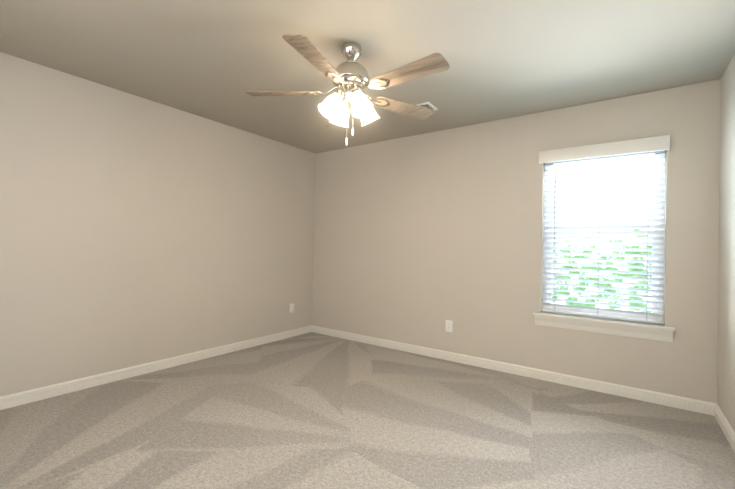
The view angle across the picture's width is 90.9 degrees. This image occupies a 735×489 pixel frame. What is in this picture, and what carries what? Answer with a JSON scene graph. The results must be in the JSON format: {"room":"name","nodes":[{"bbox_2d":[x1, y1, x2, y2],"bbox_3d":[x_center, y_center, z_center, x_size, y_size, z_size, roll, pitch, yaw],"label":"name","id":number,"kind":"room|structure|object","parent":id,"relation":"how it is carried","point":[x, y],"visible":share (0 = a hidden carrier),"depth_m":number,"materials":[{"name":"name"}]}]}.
{"room":"empty bedroom","nodes":[
{"label":"empty bedroom","id":0,"kind":"room"},
{"bbox_2d":[0,52,314,396],"bbox_3d":[-1.941,-0.069,3.388,0.140,2.440,4.230,1,-1,35],"label":"wall","id":1,"kind":"structure","parent":0,"point":[135,230],"depth_m":3.12,"materials":[{"name":"beige paint"}]},
{"bbox_2d":[0,325,311,409],"bbox_3d":[-1.901,1.108,3.331,0.017,0.087,3.950,1,-1,35],"label":"baseboard","id":2,"kind":"structure","parent":1,"relation":"attached to","point":[27,396],"depth_m":3.12,"materials":[{"name":"white wood"}]},
{"bbox_2d":[290,303,293,312],"bbox_3d":[-0.967,0.819,4.646,0.009,0.120,0.076,1,-1,35],"label":"electrical outlet","id":3,"kind":"object","parent":1,"relation":"attached to","point":[291,308],"visible":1,"depth_m":4.65,"materials":[{"name":"white plastic"}]},
{"bbox_2d":[0,332,734,488],"bbox_3d":[-0.266,1.223,2.168,4.312,0.100,4.230,1,-1,35],"label":"floor","id":4,"kind":"structure","parent":0,"point":[311,410],"depth_m":2.28,"materials":[{"name":"carpet"}]},
{"bbox_2d":[0,0,734,153],"bbox_3d":[-0.214,-1.316,2.193,4.312,0.100,4.230,1,-1,35],"label":"ceiling","id":5,"kind":"structure","parent":0,"point":[214,60],"depth_m":2.36,"materials":[{"name":"paint"}]},
{"bbox_2d":[245,34,449,145],"bbox_3d":[-0.084,-0.939,2.275,1.260,0.648,1.293,1,-1,35],"label":"fan","id":6,"kind":"object","parent":5,"relation":"hanging from","point":[349,77],"visible":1,"depth_m":2.21,"materials":[{"name":"brown wood"}]},
{"bbox_2d":[417,102,437,110],"bbox_3d":[0.527,-1.236,3.266,0.150,0.008,0.200,1,-1,35],"label":"ceiling vent","id":7,"kind":"object","parent":5,"relation":"in","point":[429,105],"visible":0.5,"depth_m":3.22,"materials":[{"name":"white plastic"}]},
{"bbox_2d":[312,79,720,402],"bbox_3d":[0.944,-0.005,3.848,4.032,2.440,0.140,1,-1,35],"label":"wall","id":8,"kind":"structure","parent":0,"point":[420,239],"depth_m":3.52,"materials":[{"name":"beige paint"}]},
{"bbox_2d":[446,320,452,331],"bbox_3d":[0.855,0.856,3.798,0.076,0.120,0.009,1,-1,35],"label":"electrical outlet","id":9,"kind":"object","parent":8,"relation":"attached to","point":[449,323],"visible":1,"depth_m":3.79,"materials":[{"name":"white plastic"}]},
{"bbox_2d":[312,325,716,415],"bbox_3d":[0.874,1.169,3.772,4.032,0.087,0.017,1,-1,35],"label":"baseboard","id":10,"kind":"structure","parent":8,"relation":"attached to","point":[689,404],"depth_m":3.26,"materials":[{"name":"white wood"}]},
{"bbox_2d":[542,150,665,324],"bbox_3d":[2.010,-0.086,3.135,0.875,1.470,0.060,1,-1,35],"label":"window","id":11,"kind":"structure","parent":8,"relation":"in","point":[640,316],"depth_m":3.05,"materials":[{"name":"white plastic"}]},
{"bbox_2d":[542,150,664,323],"bbox_3d":[1.968,-0.104,3.075,0.863,1.432,0.066,1,-1,35],"label":"window blinds","id":12,"kind":"object","parent":11,"relation":"attached to","point":[556,176],"visible":0.9,"depth_m":3.05,"materials":[{"name":"white plastic"}]},
{"bbox_2d":[535,315,672,341],"bbox_3d":[1.926,0.693,3.028,0.968,0.092,0.030,1,-1,35],"label":"apron","id":13,"kind":"object","parent":8,"relation":"attached to","point":[635,332],"visible":0.88,"depth_m":2.99,"materials":[{"name":"white wood"}]},
{"bbox_2d":[533,312,675,330],"bbox_3d":[1.944,0.636,3.051,0.995,0.022,0.122,1,-1,35],"label":"window sill","id":14,"kind":"structure","parent":8,"relation":"attached to","point":[614,321],"depth_m":2.98,"materials":[{"name":"white wood"}]},
{"bbox_2d":[539,135,669,163],"bbox_3d":[1.943,-0.785,3.039,0.916,0.109,0.052,1,-1,35],"label":"window valance","id":15,"kind":"object","parent":8,"relation":"attached to","point":[657,143],"visible":1,"depth_m":2.98,"materials":[{"name":"white wood"}]},
{"bbox_2d":[717,54,734,431],"bbox_3d":[1.460,-0.024,0.973,0.140,2.440,4.230,1,-1,35],"label":"wall","id":16,"kind":"structure","parent":0,"point":[726,348],"depth_m":2.41,"materials":[{"name":"beige paint"}]},
{"bbox_2d":[714,404,734,452],"bbox_3d":[1.372,1.151,1.006,0.017,0.087,3.950,1,-1,35],"label":"baseboard","id":17,"kind":"structure","parent":16,"relation":"attached to","point":[725,426],"depth_m":2.34,"materials":[{"name":"white wood"}]},
{"label":"outside","id":18,"kind":"structure","parent":0,"visible":0},
{"bbox_2d":[552,153,654,312],"bbox_3d":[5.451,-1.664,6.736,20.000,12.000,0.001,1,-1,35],"label":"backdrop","id":19,"kind":"structure","parent":18,"point":[607,279],"depth_m":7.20,"materials":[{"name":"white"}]}
]}

